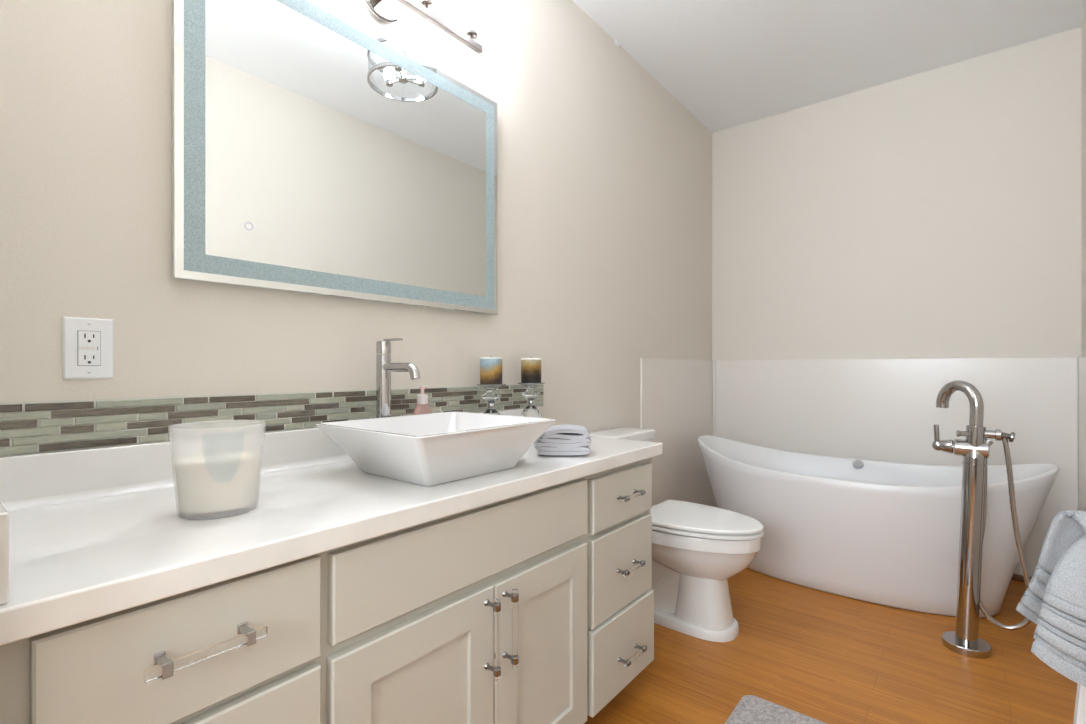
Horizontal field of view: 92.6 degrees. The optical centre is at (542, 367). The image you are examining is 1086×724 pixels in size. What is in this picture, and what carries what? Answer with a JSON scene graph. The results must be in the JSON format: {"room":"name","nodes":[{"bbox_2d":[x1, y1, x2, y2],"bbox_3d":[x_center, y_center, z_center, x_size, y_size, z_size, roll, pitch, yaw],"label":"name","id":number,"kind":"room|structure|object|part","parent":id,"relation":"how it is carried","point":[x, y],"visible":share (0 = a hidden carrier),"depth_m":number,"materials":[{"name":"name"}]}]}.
{"room":"bathroom","nodes":[
{"label":"bathroom","id":0,"kind":"room"},
{"bbox_2d":[0,0,711,456],"bbox_3d":[-0.476,-0.278,1.595,0.100,2.655,5.290,0,0,39],"label":"wall","id":1,"kind":"structure","parent":0,"point":[604,176],"depth_m":1.51,"materials":[{"name":"beige paint"}]},
{"bbox_2d":[63,317,113,378],"bbox_3d":[-0.879,-0.038,1.005,0.009,0.118,0.075,0,0,39],"label":"electrical outlet","id":2,"kind":"object","parent":1,"relation":"attached to","point":[88,343],"visible":1,"depth_m":1.00,"materials":[{"name":"white plastic"}]},
{"bbox_2d":[78,330,100,365],"bbox_3d":[-0.877,-0.038,1.004,0.004,0.067,0.034,0,0,39],"label":"receptacle","id":3,"kind":"object","parent":2,"relation":"attached to","point":[89,341],"depth_m":1.00,"materials":[{"name":"white plastic"}]},
{"bbox_2d":[0,407,538,511],"bbox_3d":[-0.492,0.202,1.465,0.036,0.093,1.518,0,0,39],"label":"backsplash","id":4,"kind":"structure","parent":1,"relation":"attached to","point":[27,481],"depth_m":1.04,"materials":[{"name":"white stone"}]},
{"bbox_2d":[0,384,543,455],"bbox_3d":[-0.493,0.108,1.488,0.007,0.094,1.584,0,0,39],"label":"tile strip","id":5,"kind":"object","parent":1,"relation":"attached to","point":[30,427],"visible":0.89,"depth_m":1.15,"materials":[{"name":"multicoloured tile"}]},
{"bbox_2d":[171,0,496,314],"bbox_3d":[-0.481,-0.570,1.484,0.030,0.757,0.980,0,0,39],"label":"wall mirror","id":6,"kind":"object","parent":1,"relation":"attached to","point":[312,152],"visible":1,"depth_m":1.34,"materials":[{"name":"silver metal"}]},
{"bbox_2d":[362,0,484,53],"bbox_3d":[-0.421,-1.119,1.464,0.148,0.217,0.637,0,0,39],"label":"vanity light","id":7,"kind":"object","parent":1,"relation":"attached to","point":[469,14],"visible":1,"depth_m":1.58,"materials":[{"name":"silver metal"}]},
{"bbox_3d":[-0.344,-1.153,1.520,0.096,0.150,0.096,0,0,39],"label":"lamp shade","id":8,"kind":"part","parent":7,"relation":"part of","materials":[{"name":"white glass"}]},
{"bbox_3d":[-0.232,-1.153,1.659,0.096,0.150,0.096,0,0,39],"label":"lamp shade","id":9,"kind":"part","parent":7,"relation":"part of","materials":[{"name":"white glass"}]},
{"bbox_2d":[640,358,713,505],"bbox_3d":[0.840,0.499,3.143,0.012,1.102,1.028,0,0,39],"label":"wall panel","id":10,"kind":"object","parent":1,"relation":"attached to","point":[676,395],"depth_m":3.09,"materials":[{"name":"white"}]},
{"bbox_2d":[572,0,1085,132],"bbox_3d":[0.251,-1.645,1.011,1.965,0.080,5.290,0,0,39],"label":"ceiling","id":11,"kind":"structure","parent":0,"point":[729,63],"depth_m":2.54,"materials":[{"name":"white paint"}]},
{"bbox_2d":[584,568,1076,723],"bbox_3d":[0.251,1.090,1.011,1.965,0.080,5.290,0,0,39],"label":"floor","id":12,"kind":"structure","parent":0,"point":[829,658],"depth_m":1.81,"materials":[{"name":"brown wood"}]},
{"bbox_2d":[0,458,653,723],"bbox_3d":[-0.290,0.668,1.281,0.575,0.763,1.516,0,0,39],"label":"vanity cabinet","id":13,"kind":"object","parent":12,"relation":"on","point":[536,607],"visible":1,"depth_m":0.94,"materials":[{"name":"grey paint"}]},
{"bbox_3d":[-0.469,0.367,0.642,0.036,0.020,0.012,0,0,39],"label":"handle post","id":14,"kind":"part","parent":13,"relation":"part of","materials":[{"name":"silver metal"}]},
{"bbox_3d":[-0.459,0.377,0.697,0.020,0.158,0.328,0,0,39],"label":"drawer","id":15,"kind":"part","parent":13,"relation":"part of","materials":[{"name":"grey paint"}]},
{"bbox_3d":[-0.409,0.367,0.717,0.036,0.020,0.012,0,0,39],"label":"handle post","id":16,"kind":"part","parent":13,"relation":"part of","materials":[{"name":"silver metal"}]},
{"bbox_3d":[-0.459,0.589,0.697,0.020,0.238,0.328,0,0,39],"label":"drawer","id":17,"kind":"part","parent":13,"relation":"part of","materials":[{"name":"grey paint"}]},
{"bbox_2d":[0,436,662,645],"bbox_3d":[-0.297,0.268,1.298,0.550,0.038,1.534,0,0,39],"label":"countertop","id":18,"kind":"structure","parent":13,"relation":"on","point":[71,563],"depth_m":0.82,"materials":[{"name":"white stone"}]},
{"bbox_2d":[0,503,8,604],"bbox_3d":[-0.777,0.200,0.710,0.537,0.097,0.016,0,0,39],"label":"side splash","id":19,"kind":"object","parent":18,"relation":"on","point":[4,515],"visible":1,"depth_m":0.55,"materials":[{"name":"white stone"}]},
{"bbox_2d":[174,447,260,512],"bbox_3d":[-0.565,0.173,0.906,0.145,0.152,0.145,0,0,39],"label":"candle","id":20,"kind":"object","parent":18,"relation":"on","point":[208,481],"visible":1,"depth_m":0.86,"materials":[{"name":"white wax"}]},
{"bbox_2d":[376,338,419,417],"bbox_3d":[-0.387,0.085,1.379,0.179,0.328,0.054,0,0,39],"label":"sink faucet","id":21,"kind":"object","parent":18,"relation":"on","point":[384,367],"visible":0.8,"depth_m":1.40,"materials":[{"name":"silver metal"}]},
{"bbox_3d":[-0.402,-0.076,1.392,0.070,0.006,0.014,0,0,39],"label":"lever","id":22,"kind":"part","parent":21,"relation":"part of","materials":[{"name":"silver metal"}]},
{"bbox_3d":[-0.372,0.008,1.368,0.142,0.045,0.025,0,0,39],"label":"spout","id":23,"kind":"part","parent":21,"relation":"part of","materials":[{"name":"silver metal"}]},
{"bbox_2d":[413,386,431,414],"bbox_3d":[-0.357,0.151,1.538,0.058,0.196,0.058,0,0,39],"label":"soap bottle","id":24,"kind":"object","parent":18,"relation":"on","point":[422,407],"visible":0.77,"depth_m":1.52,"materials":[{"name":"pink plastic"}]},
{"bbox_2d":[315,411,555,485],"bbox_3d":[-0.250,0.190,1.266,0.390,0.119,0.439,0,0,39],"label":"vessel sink","id":25,"kind":"object","parent":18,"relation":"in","point":[431,449],"visible":1,"depth_m":1.16,"materials":[{"name":"white ceramic"}]},
{"bbox_2d":[476,384,505,414],"bbox_3d":[-0.175,0.151,1.754,0.102,0.195,0.102,0,0,39],"label":"candle holder","id":26,"kind":"object","parent":18,"relation":"on","point":[491,396],"visible":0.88,"depth_m":1.74,"materials":[{"name":"clear glass"}]},
{"bbox_2d":[480,357,501,383],"bbox_3d":[-0.175,0.008,1.754,0.076,0.099,0.076,0,0,39],"label":"pillar candle","id":27,"kind":"object","parent":26,"relation":"on","point":[490,367],"visible":0.85,"depth_m":1.72,"materials":[{"name":"multicoloured wax"}]},
{"bbox_3d":[-0.175,0.059,1.754,0.102,0.010,0.102,0,0,39],"label":"plate","id":28,"kind":"part","parent":26,"relation":"part of","materials":[{"name":"clear glass"}]},
{"bbox_2d":[518,382,544,417],"bbox_3d":[-0.043,0.151,1.913,0.102,0.195,0.102,0,0,39],"label":"candle holder","id":29,"kind":"object","parent":18,"relation":"on","point":[530,394],"visible":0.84,"depth_m":1.89,"materials":[{"name":"clear glass"}]},
{"bbox_2d":[521,358,540,382],"bbox_3d":[-0.043,0.008,1.913,0.076,0.099,0.076,0,0,39],"label":"pillar candle","id":30,"kind":"object","parent":29,"relation":"on","point":[530,367],"visible":0.9,"depth_m":1.88,"materials":[{"name":"multicoloured wax"}]},
{"bbox_3d":[-0.043,0.059,1.913,0.102,0.010,0.102,0,0,39],"label":"plate","id":31,"kind":"part","parent":29,"relation":"part of","materials":[{"name":"clear glass"}]},
{"bbox_2d":[534,424,590,454],"bbox_3d":[0.057,0.207,1.515,0.161,0.076,0.126,0,0,2],"label":"folded washcloth","id":32,"kind":"object","parent":18,"relation":"on","point":[566,439],"visible":0.94,"depth_m":1.45,"materials":[{"name":"grey fabric"}]},
{"bbox_3d":[-0.229,0.713,0.984,0.020,0.485,0.372,0,0,39],"label":"door","id":33,"kind":"part","parent":13,"relation":"part of","materials":[{"name":"grey paint"}]},
{"bbox_3d":[-0.230,0.713,0.985,0.005,0.345,0.232,0,0,39],"label":"door panel","id":34,"kind":"part","parent":13,"relation":"part of","materials":[{"name":"grey paint"}]},
{"bbox_3d":[-0.105,0.499,1.093,0.039,0.016,0.017,0,0,39],"label":"handle post","id":35,"kind":"part","parent":13,"relation":"part of","materials":[{"name":"silver metal"}]},
{"bbox_3d":[-0.105,0.634,1.093,0.039,0.016,0.017,0,0,39],"label":"handle post","id":36,"kind":"part","parent":13,"relation":"part of","materials":[{"name":"silver metal"}]},
{"bbox_3d":[-0.070,0.499,1.136,0.039,0.016,0.017,0,0,39],"label":"handle post","id":37,"kind":"part","parent":13,"relation":"part of","materials":[{"name":"silver metal"}]},
{"bbox_3d":[-0.070,0.634,1.136,0.039,0.016,0.017,0,0,39],"label":"handle post","id":38,"kind":"part","parent":13,"relation":"part of","materials":[{"name":"silver metal"}]},
{"bbox_3d":[0.002,0.714,1.271,0.020,0.483,0.358,0,0,39],"label":"door","id":39,"kind":"part","parent":13,"relation":"part of","materials":[{"name":"grey paint"}]},
{"bbox_3d":[0.000,0.714,1.272,0.005,0.343,0.218,0,0,39],"label":"door panel","id":40,"kind":"part","parent":13,"relation":"part of","materials":[{"name":"grey paint"}]},
{"bbox_3d":[0.240,0.598,1.568,0.020,0.244,0.349,0,0,39],"label":"drawer","id":41,"kind":"part","parent":13,"relation":"part of","materials":[{"name":"grey paint"}]},
{"bbox_3d":[0.241,0.385,1.569,0.020,0.150,0.347,0,0,39],"label":"drawer","id":42,"kind":"part","parent":13,"relation":"part of","materials":[{"name":"grey paint"}]},
{"bbox_3d":[0.233,0.838,1.566,0.045,0.228,0.361,0,0,39],"label":"drawer","id":43,"kind":"part","parent":13,"relation":"part of","materials":[{"name":"grey paint"}]},
{"bbox_3d":[0.234,0.597,1.517,0.037,0.016,0.015,0,0,39],"label":"handle post","id":44,"kind":"part","parent":13,"relation":"part of","materials":[{"name":"silver metal"}]},
{"bbox_3d":[0.235,0.381,1.518,0.037,0.016,0.015,0,0,39],"label":"handle post","id":45,"kind":"part","parent":13,"relation":"part of","materials":[{"name":"silver metal"}]},
{"bbox_3d":[0.237,0.853,1.507,0.037,0.016,0.015,0,0,39],"label":"handle post","id":46,"kind":"part","parent":13,"relation":"part of","materials":[{"name":"silver metal"}]},
{"bbox_3d":[0.295,0.597,1.592,0.037,0.016,0.015,0,0,39],"label":"handle post","id":47,"kind":"part","parent":13,"relation":"part of","materials":[{"name":"silver metal"}]},
{"bbox_3d":[0.295,0.381,1.593,0.037,0.016,0.015,0,0,39],"label":"handle post","id":48,"kind":"part","parent":13,"relation":"part of","materials":[{"name":"silver metal"}]},
{"bbox_3d":[0.297,0.853,1.582,0.037,0.016,0.015,0,0,39],"label":"handle post","id":49,"kind":"part","parent":13,"relation":"part of","materials":[{"name":"silver metal"}]},
{"bbox_2d":[589,427,763,641],"bbox_3d":[0.550,0.669,2.194,0.726,0.762,0.412,0,0,39],"label":"toilet","id":50,"kind":"object","parent":12,"relation":"on","point":[696,548],"visible":0.59,"depth_m":2.03,"materials":[{"name":"white ceramic"}]},
{"bbox_3d":[0.343,0.310,2.361,0.193,0.044,0.412,0,0,39],"label":"tank lid","id":51,"kind":"part","parent":50,"relation":"part of","materials":[{"name":"white ceramic"}]},
{"bbox_3d":[0.566,0.740,2.181,0.670,0.191,0.372,0,0,39],"label":"bowl","id":52,"kind":"part","parent":50,"relation":"part of","materials":[{"name":"white ceramic"}]},
{"bbox_3d":[0.651,0.611,2.113,0.466,0.018,0.374,0,0,39],"label":"lid","id":53,"kind":"part","parent":50,"relation":"part of","materials":[{"name":"white plastic"}]},
{"bbox_3d":[0.641,0.632,2.121,0.493,0.015,0.376,0,0,39],"label":"seat","id":54,"kind":"part","parent":50,"relation":"part of","materials":[{"name":"white plastic"}]},
{"bbox_2d":[725,695,827,723],"bbox_3d":[0.629,1.041,1.258,0.481,0.018,0.656,0,0,39],"label":"bath mat","id":55,"kind":"object","parent":12,"relation":"on","point":[750,709],"visible":1,"depth_m":1.55,"materials":[{"name":"grey fabric"}]},
{"bbox_2d":[698,435,1059,617],"bbox_3d":[1.527,0.726,2.603,1.514,0.648,0.690,0,0,39],"label":"bathtub","id":56,"kind":"object","parent":12,"relation":"on","point":[884,533],"visible":0.83,"depth_m":2.32,"materials":[{"name":"white ceramic"}]},
{"bbox_2d":[932,380,1030,658],"bbox_3d":[1.603,0.548,1.920,0.146,1.003,0.294,0,0,-32],"label":"tub filler","id":57,"kind":"object","parent":12,"relation":"on","point":[975,449],"visible":0.98,"depth_m":1.91,"materials":[{"name":"silver metal"}]},
{"bbox_3d":[1.531,0.272,1.989,0.067,0.109,0.055,0,0,39],"label":"lever handle","id":58,"kind":"part","parent":57,"relation":"part of","materials":[{"name":"silver metal"}]},
{"bbox_3d":[1.595,0.134,1.990,0.042,0.174,0.173,0,0,-13],"label":"spout","id":59,"kind":"part","parent":57,"relation":"part of","materials":[{"name":"silver metal"}]},
{"bbox_3d":[1.567,0.245,1.939,0.037,0.025,0.025,0,0,23],"label":"diverter knob","id":60,"kind":"part","parent":57,"relation":"part of","materials":[{"name":"silver metal"}]},
{"bbox_3d":[1.586,1.036,1.945,0.145,0.028,0.145,0,0,39],"label":"plate","id":61,"kind":"part","parent":57,"relation":"part of","materials":[{"name":"silver metal"}]},
{"bbox_2d":[1073,683,1085,723],"bbox_3d":[1.186,0.699,1.022,0.251,0.702,0.280,0,0,39],"label":"towel stand","id":62,"kind":"object","parent":12,"relation":"on","point":[1080,703],"visible":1,"depth_m":1.06,"materials":[{"name":"white"}]},
{"bbox_2d":[1016,510,1085,686],"bbox_3d":[1.131,0.453,0.990,0.329,0.297,0.253,0,0,39],"label":"bath towel","id":63,"kind":"object","parent":62,"relation":"on","point":[1054,599],"visible":1,"depth_m":1.00,"materials":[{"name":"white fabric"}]},
{"bbox_2d":[712,27,1080,359],"bbox_3d":[1.876,-0.278,3.034,1.765,2.655,0.100,0,0,39],"label":"wall","id":64,"kind":"structure","parent":0,"point":[935,213],"depth_m":2.85,"materials":[{"name":"beige paint"}]},
{"bbox_2d":[713,361,715,506],"bbox_3d":[1.160,0.500,3.518,0.018,1.100,0.018,0,0,39],"label":"trim","id":65,"kind":"structure","parent":64,"relation":"attached to","point":[714,362],"depth_m":3.51,"materials":[{"name":"beige"}]},
{"bbox_2d":[714,357,1077,576],"bbox_3d":[1.841,0.499,2.990,1.741,1.102,0.012,0,0,39],"label":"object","id":66,"kind":"structure","parent":64,"relation":"attached to","point":[885,410],"depth_m":2.85,"materials":[{"name":"white"}]},
{"bbox_2d":[1011,574,1031,581],"bbox_3d":[1.831,1.035,2.977,1.697,0.030,0.022,0,0,39],"label":"baseboard","id":67,"kind":"structure","parent":64,"relation":"attached to","point":[1017,577],"depth_m":2.55,"materials":[{"name":"brown wood"}]},
{"bbox_2d":[1081,15,1085,356],"bbox_3d":[0.978,-0.278,0.427,0.100,2.655,5.290,0,0,39],"label":"wall","id":68,"kind":"structure","parent":0,"point":[1083,27],"depth_m":2.40,"materials":[{"name":"beige paint"}]},
{"bbox_2d":[1078,356,1085,510],"bbox_3d":[2.245,0.499,2.094,0.012,1.102,0.878,0,0,39],"label":"trim","id":69,"kind":"structure","parent":68,"relation":"attached to","point":[1081,360],"depth_m":2.35,"materials":[{"name":"white"}]}
]}

